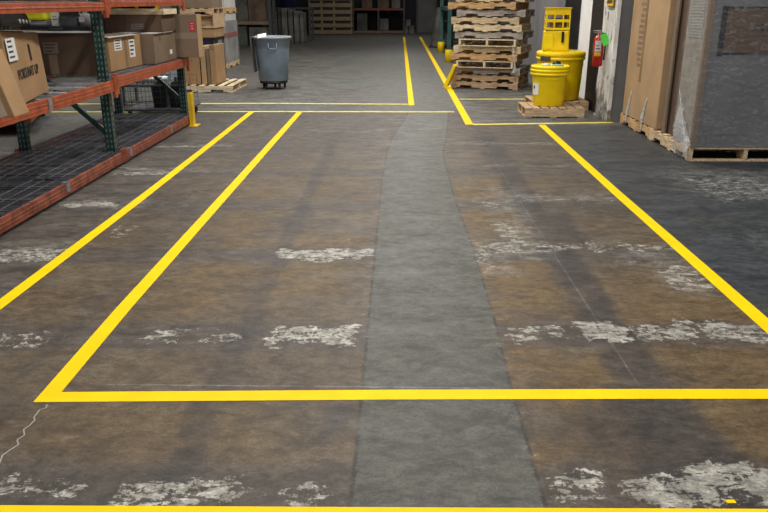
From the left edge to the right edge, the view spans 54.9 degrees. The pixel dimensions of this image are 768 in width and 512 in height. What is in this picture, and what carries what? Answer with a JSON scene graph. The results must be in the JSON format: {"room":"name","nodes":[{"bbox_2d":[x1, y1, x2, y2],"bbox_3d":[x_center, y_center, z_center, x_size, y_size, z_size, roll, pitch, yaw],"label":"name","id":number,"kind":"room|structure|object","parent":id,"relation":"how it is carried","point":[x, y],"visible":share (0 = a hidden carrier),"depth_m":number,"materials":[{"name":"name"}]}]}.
{"room":"warehouse","nodes":[
{"label":"warehouse","id":0,"kind":"room"},
{"bbox_2d":[13,7,121,33],"bbox_3d":[-13.758,-7.744,16.335,0.200,7.000,43.400,0,19,1],"label":"wall","id":1,"kind":"structure","parent":0,"point":[60,13],"depth_m":31.75,"materials":[{"name":"grey paint"}]},
{"bbox_2d":[122,0,456,31],"bbox_3d":[-1.746,-14.708,36.543,23.000,7.000,0.200,0,19,1],"label":"wall","id":2,"kind":"structure","parent":0,"point":[395,17],"depth_m":37.28,"materials":[{"name":"paint"}]},
{"bbox_2d":[416,0,436,31],"bbox_3d":[2.140,-12.511,37.073,1.060,2.500,0.080,0,19,1],"label":"trim","id":3,"kind":"structure","parent":2,"relation":"attached to","point":[416,0],"depth_m":37.14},
{"bbox_2d":[418,0,435,31],"bbox_3d":[2.140,-12.467,37.099,0.880,2.400,0.060,0,19,1],"label":"door","id":4,"kind":"structure","parent":2,"relation":"in","point":[426,8],"depth_m":37.19,"materials":[{"name":"metal"}]},
{"bbox_2d":[0,32,767,508],"bbox_3d":[-2.161,-4.347,17.218,23.000,0.001,43.300,0,19,1],"label":"floor","id":5,"kind":"structure","parent":0,"point":[362,250],"depth_m":3.89,"materials":[{"name":"concrete"}]},
{"bbox_2d":[0,404,47,462],"bbox_3d":[-1.321,0.648,2.720,0.030,0.001,0.400,0,19,-1],"label":"crack","id":6,"kind":"object","parent":5,"relation":"on","point":[46,404],"depth_m":2.70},
{"bbox_2d":[0,123,172,213],"bbox_3d":[-3.048,-0.921,7.255,0.690,0.009,4.800,0,19,1],"label":"mat","id":7,"kind":"object","parent":5,"relation":"on","point":[10,193],"visible":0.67,"depth_m":6.60,"materials":[{"name":"plastic"}]},
{"bbox_2d":[0,0,189,234],"bbox_3d":[-3.031,-2.287,6.790,1.049,2.900,5.110,0,19,1],"label":"rack","id":8,"kind":"object","parent":5,"relation":"on","point":[129,145],"visible":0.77,"depth_m":6.95,"materials":[{"name":"metal"}]},
{"bbox_2d":[0,49,28,117],"bbox_3d":[-2.669,-1.100,4.667,0.717,0.425,0.202,0,19,1],"label":"cardboard box","id":9,"kind":"object","parent":8,"relation":"on","point":[12,103],"visible":1,"depth_m":4.66,"materials":[{"name":"cardboard"}]},
{"bbox_2d":[0,30,48,102],"bbox_3d":[-2.841,-1.403,5.402,0.570,0.508,1.055,-4,19,-11],"label":"cardboard box","id":10,"kind":"object","parent":8,"relation":"on","point":[21,50],"visible":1,"depth_m":5.39,"materials":[{"name":"cardboard"}]},
{"bbox_2d":[0,13,30,26],"bbox_3d":[-2.880,-1.786,5.557,0.246,0.147,0.871,-4,19,-11],"label":"tool case","id":11,"kind":"object","parent":10,"relation":"on","point":[6,20],"visible":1,"depth_m":5.57,"materials":[{"name":"black plastic"}]},
{"bbox_2d":[37,33,96,74],"bbox_3d":[-3.010,-1.941,7.092,0.580,0.385,0.262,0,19,1],"label":"cardboard box","id":12,"kind":"object","parent":8,"relation":"on","point":[62,53],"visible":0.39,"depth_m":6.97,"materials":[{"name":"cardboard"}]},
{"bbox_2d":[23,31,91,32],"bbox_3d":[-3.048,-2.128,7.014,0.625,0.016,0.270,0,19,1],"label":"sheet","id":13,"kind":"object","parent":12,"relation":"on","point":[23,31],"visible":0.5,"depth_m":6.88,"materials":[{"name":"white metal"}]},
{"bbox_2d":[21,26,91,30],"bbox_3d":[-3.055,-2.157,7.004,0.650,0.042,0.270,0,19,1],"label":"case","id":14,"kind":"object","parent":13,"relation":"on","point":[49,28],"visible":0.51,"depth_m":6.88,"materials":[{"name":"black plastic"}]},
{"bbox_2d":[26,13,51,25],"bbox_3d":[-3.249,-2.252,6.981,0.210,0.154,0.221,0,19,1],"label":"tub","id":15,"kind":"object","parent":14,"relation":"on","point":[37,19],"visible":0.56,"depth_m":6.90,"materials":[{"name":"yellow plastic"}]},
{"bbox_2d":[50,12,59,25],"bbox_3d":[-3.090,-2.228,6.959,0.078,0.122,0.012,0,19,1],"label":"paper card","id":16,"kind":"object","parent":14,"relation":"on","point":[54,15],"visible":0.95,"depth_m":6.95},
{"bbox_2d":[58,14,79,25],"bbox_3d":[-2.950,-2.228,6.993,0.170,0.100,0.180,0,19,1],"label":"storage bin","id":17,"kind":"object","parent":14,"relation":"on","point":[69,19],"visible":0.7,"depth_m":6.92,"materials":[{"name":"plastic"}]},
{"bbox_2d":[79,11,90,25],"bbox_3d":[-2.806,-2.242,6.953,0.116,0.152,0.118,0,19,1],"label":"spray bottle","id":18,"kind":"object","parent":14,"relation":"on","point":[84,19],"visible":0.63,"depth_m":6.92,"materials":[{"name":"grey plastic"}]},
{"bbox_2d":[104,33,141,71],"bbox_3d":[-2.883,-2.122,7.674,0.470,0.338,0.920,1,19,2],"label":"cardboard box","id":19,"kind":"object","parent":8,"relation":"on","point":[123,51],"visible":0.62,"depth_m":7.61,"materials":[{"name":"cardboard"}]},
{"bbox_2d":[114,31,176,63],"bbox_3d":[-2.750,-2.426,8.572,0.480,0.328,0.840,0,19,1],"label":"cardboard box","id":20,"kind":"object","parent":8,"relation":"on","point":[156,47],"visible":0.48,"depth_m":8.32,"materials":[{"name":"cardboard"}]},
{"bbox_2d":[105,14,175,31],"bbox_3d":[-2.827,-2.720,8.629,0.640,0.185,0.562,0,19,1],"label":"cardboard box","id":21,"kind":"object","parent":20,"relation":"on","point":[166,22],"visible":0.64,"depth_m":8.37,"materials":[{"name":"cardboard"}]},
{"bbox_2d":[102,9,176,14],"bbox_3d":[-2.828,-2.832,8.571,0.710,0.058,0.520,0,19,1],"label":"wooden tray","id":22,"kind":"object","parent":21,"relation":"on","point":[113,11],"visible":0.82,"depth_m":8.33,"materials":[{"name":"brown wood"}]},
{"bbox_2d":[173,14,203,56],"bbox_3d":[-2.618,-2.706,9.084,0.722,0.500,0.224,0,19,1],"label":"cardboard box","id":23,"kind":"object","parent":8,"relation":"on","point":[188,32],"visible":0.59,"depth_m":8.99,"materials":[{"name":"cardboard"}]},
{"bbox_2d":[0,112,252,309],"bbox_3d":[-1.964,-0.592,6.321,0.112,0.001,9.060,0,19,1],"label":"tape","id":24,"kind":"object","parent":5,"relation":"on","point":[50,266],"visible":1,"depth_m":5.13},
{"bbox_2d":[95,76,168,82],"bbox_3d":[-3.664,-2.395,10.833,1.050,0.470,0.120,0,19,1],"label":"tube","id":25,"kind":"object","parent":5,"relation":"on","point":[164,78],"visible":0.28,"depth_m":10.73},
{"bbox_2d":[121,85,150,104],"bbox_3d":[-3.577,-2.526,11.474,0.800,0.300,0.600,0,19,1],"label":"stand","id":26,"kind":"object","parent":5,"relation":"on","point":[123,93],"visible":0.29,"depth_m":11.20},
{"bbox_2d":[128,67,176,84],"bbox_3d":[-3.577,-2.859,11.359,0.784,0.400,0.600,0,19,1],"label":"crate","id":27,"kind":"object","parent":26,"relation":"on","point":[171,74],"visible":0.15,"depth_m":11.13,"materials":[{"name":"grey plastic"}]},
{"bbox_2d":[122,74,200,113],"bbox_3d":[-3.052,-2.204,10.199,0.840,0.519,0.760,0,19,1],"label":"wire cart","id":28,"kind":"object","parent":5,"relation":"on","point":[144,106],"visible":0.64,"depth_m":9.93,"materials":[{"name":"black metal"}]},
{"bbox_2d":[151,77,169,107],"bbox_3d":[-3.034,-2.232,10.062,0.198,0.400,0.237,0,19,1],"label":"bin","id":29,"kind":"object","parent":28,"relation":"on","point":[163,100],"visible":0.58,"depth_m":9.98,"materials":[{"name":"plastic"}]},
{"bbox_2d":[168,77,179,107],"bbox_3d":[-2.814,-2.231,10.058,0.198,0.400,0.237,0,19,1],"label":"bin","id":30,"kind":"object","parent":28,"relation":"on","point":[173,101],"visible":0.61,"depth_m":9.99,"materials":[{"name":"plastic"}]},
{"bbox_2d":[34,112,301,401],"bbox_3d":[-1.278,-0.737,6.739,0.093,0.001,8.069,0,19,1],"label":"tape","id":31,"kind":"object","parent":5,"relation":"on","point":[86,351],"visible":1,"depth_m":4.07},
{"bbox_2d":[187,91,199,126],"bbox_3d":[-2.414,-1.863,9.367,0.110,0.420,0.190,0,19,1],"label":"guard","id":32,"kind":"object","parent":5,"relation":"on","point":[190,95],"visible":1,"depth_m":9.33,"materials":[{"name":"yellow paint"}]},
{"bbox_2d":[202,36,226,73],"bbox_3d":[-3.995,-4.160,15.450,1.160,0.800,0.935,0,19,1],"label":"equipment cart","id":33,"kind":"object","parent":5,"relation":"on","point":[206,40],"visible":0.2,"depth_m":15.01,"materials":[{"name":"black metal"}]},
{"bbox_2d":[202,27,223,36],"bbox_3d":[-3.994,-4.648,15.353,1.150,0.182,0.853,0,19,1],"label":"cardboard box","id":34,"kind":"object","parent":33,"relation":"on","point":[206,32],"visible":0.26,"depth_m":14.96,"materials":[{"name":"cardboard"}]},
{"bbox_2d":[201,14,224,27],"bbox_3d":[-3.994,-4.856,15.281,1.200,0.255,0.900,0,19,1],"label":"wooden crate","id":35,"kind":"object","parent":34,"relation":"on","point":[207,21],"visible":0.41,"depth_m":15.00,"materials":[{"name":"brown cardboard"}]},
{"bbox_2d":[153,8,223,14],"bbox_3d":[-3.994,-5.037,15.219,1.200,0.125,0.958,0,19,1],"label":"wooden pallet","id":36,"kind":"object","parent":35,"relation":"on","point":[211,11],"visible":0.6,"depth_m":14.77,"materials":[{"name":"brown wood"}]},
{"bbox_2d":[155,0,221,7],"bbox_3d":[-3.994,-5.360,15.107,1.150,0.552,0.903,0,19,1],"label":"cardboard box","id":37,"kind":"object","parent":36,"relation":"on","point":[188,3],"visible":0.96,"depth_m":14.76,"materials":[{"name":"cardboard"}]},
{"bbox_2d":[186,79,246,92],"bbox_3d":[-3.139,-3.083,13.367,1.080,0.120,1.260,0,19,1],"label":"wooden pallet","id":38,"kind":"object","parent":5,"relation":"on","point":[226,86],"visible":0.58,"depth_m":12.79,"materials":[{"name":"brown wood"}]},
{"bbox_2d":[185,57,201,83],"bbox_3d":[-3.343,-3.302,13.106,0.300,0.462,0.503,0,19,1],"label":"cardboard box","id":39,"kind":"object","parent":38,"relation":"on","point":[195,62],"visible":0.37,"depth_m":12.88,"materials":[{"name":"cardboard"}]},
{"bbox_2d":[200,45,208,83],"bbox_3d":[-3.127,-3.393,13.096,0.085,0.640,0.550,0,19,1],"label":"cardboard box","id":40,"kind":"object","parent":38,"relation":"on","point":[203,58],"visible":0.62,"depth_m":12.86,"materials":[{"name":"cardboard"}]},
{"bbox_2d":[206,48,211,83],"bbox_3d":[-3.042,-3.385,13.134,0.055,0.600,0.620,0,19,1],"label":"cardboard box","id":41,"kind":"object","parent":38,"relation":"on","point":[207,49],"visible":0.39,"depth_m":12.84,"materials":[{"name":"cardboard"}]},
{"bbox_2d":[209,43,225,83],"bbox_3d":[-2.956,-3.427,13.161,0.100,0.662,0.703,0,19,1],"label":"cardboard box","id":42,"kind":"object","parent":38,"relation":"on","point":[216,51],"visible":1,"depth_m":12.94,"materials":[{"name":"cardboard"}]},
{"bbox_2d":[228,59,239,67],"bbox_3d":[-4.146,-4.679,17.990,1.031,0.125,1.220,0,19,1],"label":"wooden pallet","id":43,"kind":"object","parent":5,"relation":"on","point":[233,63],"visible":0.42,"depth_m":17.90,"materials":[{"name":"brown wood"}]},
{"bbox_2d":[225,20,238,62],"bbox_3d":[-4.146,-5.182,17.817,1.040,0.935,1.280,0,19,1],"label":"load","id":44,"kind":"object","parent":43,"relation":"on","point":[231,25],"visible":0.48,"depth_m":17.75,"materials":[{"name":"grey plastic"}]},
{"bbox_2d":[224,13,235,20],"bbox_3d":[-4.146,-5.700,17.638,0.980,0.156,1.223,0,19,1],"label":"cardboard box","id":45,"kind":"object","parent":44,"relation":"on","point":[228,16],"visible":0.33,"depth_m":17.59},
{"bbox_2d":[224,8,235,13],"bbox_3d":[-4.144,-5.834,17.592,1.028,0.125,1.220,0,19,1],"label":"wooden pallet","id":46,"kind":"object","parent":45,"relation":"on","point":[227,10],"visible":0.34,"depth_m":17.53,"materials":[{"name":"brown wood"}]},
{"bbox_2d":[223,0,234,7],"bbox_3d":[-4.146,-6.085,17.506,0.980,0.402,1.223,0,19,1],"label":"cardboard box","id":47,"kind":"object","parent":46,"relation":"on","point":[226,3],"visible":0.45,"depth_m":17.46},
{"bbox_2d":[77,103,407,104],"bbox_3d":[-2.957,-2.351,11.425,6.649,0.001,0.184,0,19,0],"label":"tape","id":48,"kind":"object","parent":5,"relation":"on","point":[77,103],"visible":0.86,"depth_m":11.45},
{"bbox_2d":[237,26,250,45],"bbox_3d":[-5.172,-7.889,26.479,0.700,0.660,0.800,0,19,1],"label":"crate","id":49,"kind":"object","parent":5,"relation":"on","point":[243,31],"visible":0.43,"depth_m":26.12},
{"bbox_2d":[53,111,453,111],"bbox_3d":[-2.646,-2.067,10.601,7.302,0.001,0.122,0,19,0],"label":"tape","id":50,"kind":"object","parent":5,"relation":"on","point":[53,111],"visible":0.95,"depth_m":10.62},
{"bbox_2d":[237,0,275,34],"bbox_3d":[-5.172,-8.993,26.098,2.500,3.000,1.000,0,19,1],"label":"storage rack","id":51,"kind":"object","parent":5,"relation":"on","point":[270,21],"visible":0.35,"depth_m":25.88,"materials":[{"name":"brown metal"}]},
{"bbox_2d":[235,0,248,20],"bbox_3d":[-5.122,-8.707,26.196,0.750,0.700,0.800,0,19,1],"label":"crate","id":52,"kind":"object","parent":51,"relation":"on","point":[242,14],"visible":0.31,"depth_m":25.82,"materials":[{"name":"grey"}]},
{"bbox_2d":[248,0,267,20],"bbox_3d":[-4.422,-8.773,26.159,0.600,0.850,0.800,0,19,1],"label":"crate","id":53,"kind":"object","parent":51,"relation":"on","point":[257,9],"visible":0.8,"depth_m":25.82,"materials":[{"name":"wood"}]},
{"bbox_2d":[249,27,272,45],"bbox_3d":[-4.392,-7.865,26.471,0.700,0.620,0.800,0,19,1],"label":"crate","id":54,"kind":"object","parent":5,"relation":"on","point":[253,31],"visible":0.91,"depth_m":26.04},
{"bbox_2d":[252,35,290,88],"bbox_3d":[-1.998,-3.482,13.313,0.696,0.908,0.738,0,19,1],"label":"trash can","id":55,"kind":"object","parent":5,"relation":"on","point":[272,51],"visible":0.98,"depth_m":13.09,"materials":[{"name":"grey plastic"}]},
{"bbox_2d":[249,36,256,71],"bbox_3d":[-2.314,-3.580,13.116,0.072,0.615,0.220,0,19,1],"label":"leaning board","id":56,"kind":"object","parent":55,"relation":"hanging from","point":[251,39],"visible":1,"depth_m":13.08,"materials":[{"name":"wood"}]},
{"bbox_2d":[271,10,278,34],"bbox_3d":[-4.064,-8.605,27.796,0.260,1.160,1.000,0,19,1],"label":"panel","id":57,"kind":"object","parent":5,"relation":"on","point":[276,11],"visible":0.15,"depth_m":27.37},
{"bbox_2d":[278,9,281,34],"bbox_3d":[-3.837,-8.665,27.877,0.130,1.220,1.000,0,19,1],"label":"panel","id":58,"kind":"object","parent":5,"relation":"on","point":[279,10],"visible":0.24,"depth_m":27.35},
{"bbox_2d":[281,8,289,35],"bbox_3d":[-3.646,-8.613,27.679,0.200,1.250,1.000,0,19,1],"label":"panel","id":59,"kind":"object","parent":5,"relation":"on","point":[284,11],"visible":0.46,"depth_m":27.20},
{"bbox_2d":[288,9,295,43],"bbox_3d":[-3.434,-8.630,27.775,0.160,1.220,1.000,0,19,1],"label":"panel","id":60,"kind":"object","parent":5,"relation":"on","point":[290,11],"visible":0.76,"depth_m":27.33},
{"bbox_2d":[271,7,313,40],"bbox_3d":[-3.713,-9.172,29.287,1.800,1.260,1.000,0,19,1],"label":"table","id":61,"kind":"object","parent":5,"relation":"on","point":[309,8],"visible":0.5,"depth_m":28.90,"materials":[{"name":"metal"}]},
{"bbox_2d":[280,0,295,6],"bbox_3d":[-3.763,-10.181,28.940,0.620,0.870,0.620,0,19,1],"label":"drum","id":62,"kind":"object","parent":61,"relation":"on","point":[283,3],"visible":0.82,"depth_m":28.80,"materials":[{"name":"plastic"}]},
{"bbox_2d":[294,11,302,43],"bbox_3d":[-3.212,-8.628,27.877,0.220,1.150,1.000,0,19,1],"label":"panel","id":63,"kind":"object","parent":5,"relation":"on","point":[297,37],"visible":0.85,"depth_m":27.41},
{"bbox_2d":[300,12,306,43],"bbox_3d":[-3.016,-8.538,27.692,0.120,1.100,1.000,0,19,1],"label":"panel","id":64,"kind":"object","parent":5,"relation":"on","point":[303,28],"visible":1,"depth_m":27.33,"materials":[{"name":"wood"}]},
{"bbox_2d":[308,0,353,34],"bbox_3d":[-2.502,-11.472,35.134,2.080,1.800,1.000,0,19,1],"label":"wooden pallets","id":65,"kind":"object","parent":5,"relation":"on","point":[334,17],"visible":0.87,"depth_m":34.74,"materials":[{"name":"brown wood"}]},
{"bbox_2d":[357,13,367,30],"bbox_3d":[-1.066,-11.520,36.570,0.500,0.950,0.600,0,19,1],"label":"cardboard box","id":66,"kind":"object","parent":5,"relation":"on","point":[362,18],"visible":0.89,"depth_m":36.28,"materials":[{"name":"cardboard"}]},
{"bbox_2d":[354,0,404,32],"bbox_3d":[-0.316,-12.482,36.223,2.680,3.000,1.000,0,19,1],"label":"rack","id":67,"kind":"object","parent":5,"relation":"on","point":[378,9],"visible":0.64,"depth_m":36.01,"materials":[{"name":"red metal"}]},
{"bbox_2d":[362,0,372,7],"bbox_3d":[-0.816,-12.413,36.257,0.500,0.500,0.600,0,19,1],"label":"cardboard box","id":68,"kind":"object","parent":67,"relation":"on","point":[365,3],"visible":0.95,"depth_m":36.00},
{"bbox_2d":[379,0,388,7],"bbox_3d":[-0.016,-12.385,36.250,0.500,0.450,0.600,0,19,1],"label":"cardboard box","id":69,"kind":"object","parent":67,"relation":"on","point":[382,3],"visible":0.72,"depth_m":35.98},
{"bbox_2d":[380,18,388,29],"bbox_3d":[0.014,-11.447,36.573,0.420,0.550,0.600,0,19,1],"label":"cardboard box","id":70,"kind":"object","parent":67,"relation":"on","point":[384,22],"visible":1,"depth_m":36.31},
{"bbox_2d":[0,505,767,511],"bbox_3d":[0.136,0.800,2.280,3.800,0.001,0.081,0,19,0],"label":"tape","id":71,"kind":"object","parent":5,"relation":"on","point":[3,508],"visible":1,"depth_m":2.31,"materials":[{"name":"plastic"}]},
{"bbox_2d":[38,389,767,401],"bbox_3d":[0.841,0.559,2.980,4.422,0.001,0.090,0,19,0],"label":"floor marking line","id":72,"kind":"object","parent":5,"relation":"on","point":[449,394],"visible":1,"depth_m":2.97,"materials":[{"name":"paint"}]},
{"bbox_2d":[403,37,413,104],"bbox_3d":[0.652,-5.975,21.942,0.092,0.001,22.600,0,19,1],"label":"tape","id":73,"kind":"object","parent":5,"relation":"on","point":[408,77],"visible":1,"depth_m":15.14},
{"bbox_2d":[429,7,446,47],"bbox_3d":[1.854,-7.755,25.113,0.653,1.300,0.585,0,19,1],"label":"wrapped bundle","id":74,"kind":"object","parent":5,"relation":"on","point":[435,32],"visible":0.73,"depth_m":25.03,"materials":[{"name":"plastic"}]},
{"bbox_2d":[419,37,472,123],"bbox_3d":[1.345,-5.671,21.059,0.125,0.001,24.440,0,19,1],"label":"tape","id":75,"kind":"object","parent":5,"relation":"on","point":[465,117],"visible":0.92,"depth_m":12.55,"materials":[{"name":"paint"}]},
{"bbox_2d":[443,64,456,88],"bbox_3d":[1.199,-3.238,13.343,0.216,0.428,0.200,5,20,15],"label":"wedge","id":76,"kind":"object","parent":5,"relation":"on","point":[454,67],"visible":1,"depth_m":13.28,"materials":[{"name":"plastic"}]},
{"bbox_2d":[438,0,498,62],"bbox_3d":[2.292,-7.078,20.540,1.350,3.000,4.170,0,19,1],"label":"rack","id":77,"kind":"object","parent":5,"relation":"on","point":[441,43],"visible":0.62,"depth_m":20.20,"materials":[{"name":"teal metal"}]},
{"bbox_2d":[451,78,528,89],"bbox_3d":[1.985,-3.228,13.783,1.220,0.122,1.030,7,20,20],"label":"wooden pallet","id":78,"kind":"object","parent":5,"relation":"on","point":[464,81],"visible":0.73,"depth_m":13.40,"materials":[{"name":"brown wood"}]},
{"bbox_2d":[452,71,527,82],"bbox_3d":[1.986,-3.353,13.767,1.220,0.122,1.030,7,20,19],"label":"wooden pallet","id":79,"kind":"object","parent":78,"relation":"on","point":[467,74],"visible":0.74,"depth_m":13.36,"materials":[{"name":"brown wood"}]},
{"bbox_2d":[454,63,529,75],"bbox_3d":[2.006,-3.462,13.705,1.220,0.122,1.028,7,20,19],"label":"wooden pallet","id":80,"kind":"object","parent":79,"relation":"on","point":[520,70],"visible":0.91,"depth_m":13.32,"materials":[{"name":"brown wood"}]},
{"bbox_2d":[456,57,522,68],"bbox_3d":[1.967,-3.583,13.675,1.029,0.122,1.220,6,20,17],"label":"wooden pallet","id":81,"kind":"object","parent":80,"relation":"on","point":[465,60],"visible":0.79,"depth_m":13.30,"materials":[{"name":"brown wood"}]},
{"bbox_2d":[450,50,528,61],"bbox_3d":[1.955,-3.694,13.619,1.220,0.122,1.026,8,20,21],"label":"wooden pallet","id":82,"kind":"object","parent":81,"relation":"on","point":[480,56],"visible":0.86,"depth_m":13.24,"materials":[{"name":"brown wood"}]},
{"bbox_2d":[453,43,531,53],"bbox_3d":[2.006,-3.816,13.594,1.220,0.122,1.030,7,20,20],"label":"wooden pallet","id":83,"kind":"object","parent":82,"relation":"on","point":[525,48],"visible":0.87,"depth_m":13.20,"materials":[{"name":"brown wood"}]},
{"bbox_2d":[459,36,527,46],"bbox_3d":[2.014,-3.927,13.536,1.030,0.122,1.220,7,20,19],"label":"wooden pallet","id":84,"kind":"object","parent":83,"relation":"on","point":[468,41],"visible":0.87,"depth_m":13.30,"materials":[{"name":"brown wood"}]},
{"bbox_2d":[455,29,533,39],"bbox_3d":[2.025,-4.053,13.523,1.220,0.122,1.028,7,20,20],"label":"wooden pallet","id":85,"kind":"object","parent":84,"relation":"on","point":[466,33],"visible":0.86,"depth_m":13.15,"materials":[{"name":"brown wood"}]},
{"bbox_2d":[453,23,531,31],"bbox_3d":[1.985,-4.161,13.456,1.220,0.122,1.030,7,20,19],"label":"wooden pallet","id":86,"kind":"object","parent":85,"relation":"on","point":[463,26],"visible":0.9,"depth_m":13.06,"materials":[{"name":"brown wood"}]},
{"bbox_2d":[451,16,530,24],"bbox_3d":[1.955,-4.288,13.447,1.220,0.122,1.028,7,20,20],"label":"wooden pallet","id":87,"kind":"object","parent":86,"relation":"on","point":[516,20],"visible":0.94,"depth_m":13.08,"materials":[{"name":"brown wood"}]},
{"bbox_2d":[457,9,534,16],"bbox_3d":[2.035,-4.399,13.389,1.220,0.122,1.030,7,20,18],"label":"wooden pallet","id":88,"kind":"object","parent":87,"relation":"on","point":[460,12],"visible":0.99,"depth_m":13.02,"materials":[{"name":"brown wood"}]},
{"bbox_2d":[448,2,528,9],"bbox_3d":[1.896,-4.514,13.346,1.220,0.122,1.029,8,21,22],"label":"wooden pallet","id":89,"kind":"object","parent":88,"relation":"on","point":[451,5],"visible":0.98,"depth_m":12.97,"materials":[{"name":"brown wood"}]},
{"bbox_2d":[456,0,534,1],"bbox_3d":[2.016,-4.633,13.311,1.220,0.122,1.030,7,20,19],"label":"wooden pallet","id":90,"kind":"object","parent":89,"relation":"on","point":[456,0],"visible":1,"depth_m":13.06,"materials":[{"name":"brown wood"}]},
{"bbox_2d":[473,122,612,124],"bbox_3d":[2.065,-1.717,9.585,1.851,0.001,0.087,-2,19,-5],"label":"tape","id":91,"kind":"object","parent":5,"relation":"on","point":[571,122],"visible":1,"depth_m":9.58,"materials":[{"name":"paint"}]},
{"bbox_2d":[518,102,584,117],"bbox_3d":[2.320,-2.044,10.336,0.800,0.130,0.669,0,19,1],"label":"wooden pallet","id":92,"kind":"object","parent":5,"relation":"on","point":[527,109],"visible":0.86,"depth_m":10.03,"materials":[{"name":"brown wood"}]},
{"bbox_2d":[530,63,569,106],"bbox_3d":[2.286,-2.368,10.246,0.532,0.540,0.532,0,19,1],"label":"pail","id":93,"kind":"object","parent":92,"relation":"on","point":[548,82],"visible":0.94,"depth_m":10.07,"materials":[{"name":"plastic"}]},
{"bbox_2d":[525,96,588,110],"bbox_3d":[2.554,-2.277,11.012,0.800,0.130,0.730,0,19,1],"label":"wooden pallet","id":94,"kind":"object","parent":5,"relation":"on","point":[580,101],"visible":0.3,"depth_m":10.69,"materials":[{"name":"brown wood"}]},
{"bbox_2d":[536,49,585,100],"bbox_3d":[2.574,-2.659,10.859,0.704,0.690,0.704,0,19,1],"label":"drum","id":95,"kind":"object","parent":94,"relation":"on","point":[575,59],"visible":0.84,"depth_m":10.58,"materials":[{"name":"plastic"}]},
{"bbox_2d":[542,30,569,50],"bbox_3d":[2.467,-3.098,10.638,0.369,0.280,0.294,3,19,9],"label":"case","id":96,"kind":"object","parent":95,"relation":"on","point":[553,40],"visible":0.98,"depth_m":10.52,"materials":[{"name":"plastic"}]},
{"bbox_2d":[544,7,571,30],"bbox_3d":[2.473,-3.381,10.549,0.360,0.310,0.280,2,19,7],"label":"basket","id":97,"kind":"object","parent":96,"relation":"on","point":[554,11],"visible":1,"depth_m":10.42,"materials":[{"name":"plastic"}]},
{"bbox_2d":[549,18,564,27],"bbox_3d":[2.473,-3.321,10.569,0.200,0.148,0.120,0,19,1],"label":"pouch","id":98,"kind":"object","parent":97,"relation":"in","point":[557,24],"visible":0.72,"depth_m":10.52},
{"bbox_2d":[620,113,651,138],"bbox_3d":[3.584,-1.595,9.026,1.069,0.135,1.220,0,19,1],"label":"wooden pallet","id":99,"kind":"object","parent":5,"relation":"on","point":[637,126],"visible":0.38,"depth_m":8.98,"materials":[{"name":"brown wood"}]},
{"bbox_2d":[622,0,676,129],"bbox_3d":[3.566,-2.569,8.574,1.052,2.203,1.300,0,19,1],"label":"carton","id":100,"kind":"object","parent":99,"relation":"on","point":[652,26],"visible":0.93,"depth_m":8.52,"materials":[{"name":"cardboard"}]},
{"bbox_2d":[539,125,767,333],"bbox_3d":[1.934,-0.568,6.250,0.100,0.001,6.840,0,19,1],"label":"tape","id":101,"kind":"object","parent":5,"relation":"on","point":[717,281],"visible":1,"depth_m":4.77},
{"bbox_2d":[649,128,767,161],"bbox_3d":[3.576,-1.196,7.867,1.121,0.135,1.220,0,19,1],"label":"wooden pallet","id":102,"kind":"object","parent":5,"relation":"on","point":[671,144],"visible":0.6,"depth_m":7.43,"materials":[{"name":"brown wood"}]},
{"bbox_2d":[661,0,689,134],"bbox_3d":[3.578,-2.298,7.630,1.050,2.100,0.400,0,19,1],"label":"carton","id":103,"kind":"object","parent":102,"relation":"on","point":[682,6],"visible":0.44,"depth_m":7.82,"materials":[{"name":"cardboard"}]},
{"bbox_2d":[673,0,767,152],"bbox_3d":[3.533,-2.076,7.170,1.162,2.220,0.543,0,19,1],"label":"wrapped freight","id":104,"kind":"object","parent":102,"relation":"on","point":[722,102],"visible":1,"depth_m":7.09,"materials":[{"name":"grey plastic"}]},
{"bbox_2d":[687,0,706,37],"bbox_3d":[3.020,-2.613,7.039,0.004,1.020,0.365,0,19,1],"label":"label","id":105,"kind":"object","parent":104,"relation":"attached to","point":[698,8],"depth_m":7.14,"materials":[{"name":"paper"}]},
{"bbox_3d":[-4.170,-4.255,16.761,1.030,0.124,1.220,0,19,1],"label":"wooden pallet","id":106,"kind":"object","parent":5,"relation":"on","visible":0},
{"bbox_2d":[203,21,227,62],"bbox_3d":[-4.171,-4.758,16.588,1.040,0.935,1.280,0,19,1],"label":"load","id":107,"kind":"object","parent":106,"relation":"on","point":[220,40],"visible":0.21,"depth_m":17.03,"materials":[{"name":"grey"}]},
{"bbox_2d":[471,0,565,71],"bbox_3d":[3.475,-9.960,22.765,0.100,7.000,28.740,0,19,1],"label":"wall","id":108,"kind":"structure","parent":0,"point":[537,21],"depth_m":15.84,"materials":[{"name":"grey paint"}]},
{"bbox_2d":[564,0,603,112],"bbox_3d":[3.094,-5.782,10.640,0.170,7.000,3.000,0,19,1],"label":"trim","id":109,"kind":"structure","parent":108,"relation":"attached to","point":[598,5],"depth_m":10.73,"materials":[{"name":"paint"}]},
{"bbox_2d":[578,0,592,98],"bbox_3d":[3.131,-3.516,11.261,0.090,2.290,1.140,0,19,1],"label":"door","id":110,"kind":"structure","parent":108,"relation":"in","point":[586,5],"depth_m":11.48,"materials":[{"name":"white paint"}]},
{"bbox_2d":[610,0,639,121],"bbox_3d":[6.076,-5.157,8.827,6.235,7.000,0.640,0,19,1],"label":"wall","id":111,"kind":"structure","parent":0,"point":[627,5],"depth_m":9.46,"materials":[{"name":"grey paint"}]},
{"bbox_2d":[592,30,608,66],"bbox_3d":[2.856,-2.739,9.762,0.224,0.458,0.138,4,19,10],"label":"fire extinguisher","id":112,"kind":"object","parent":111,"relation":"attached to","point":[600,41],"visible":1,"depth_m":9.72,"materials":[{"name":"metal"}]},
{"bbox_2d":[593,0,621,121],"bbox_3d":[2.943,-5.173,8.872,0.052,7.000,0.685,0,19,1],"label":"column","id":113,"kind":"structure","parent":111,"relation":"attached to","point":[606,72],"depth_m":9.66,"materials":[{"name":"white paint"}]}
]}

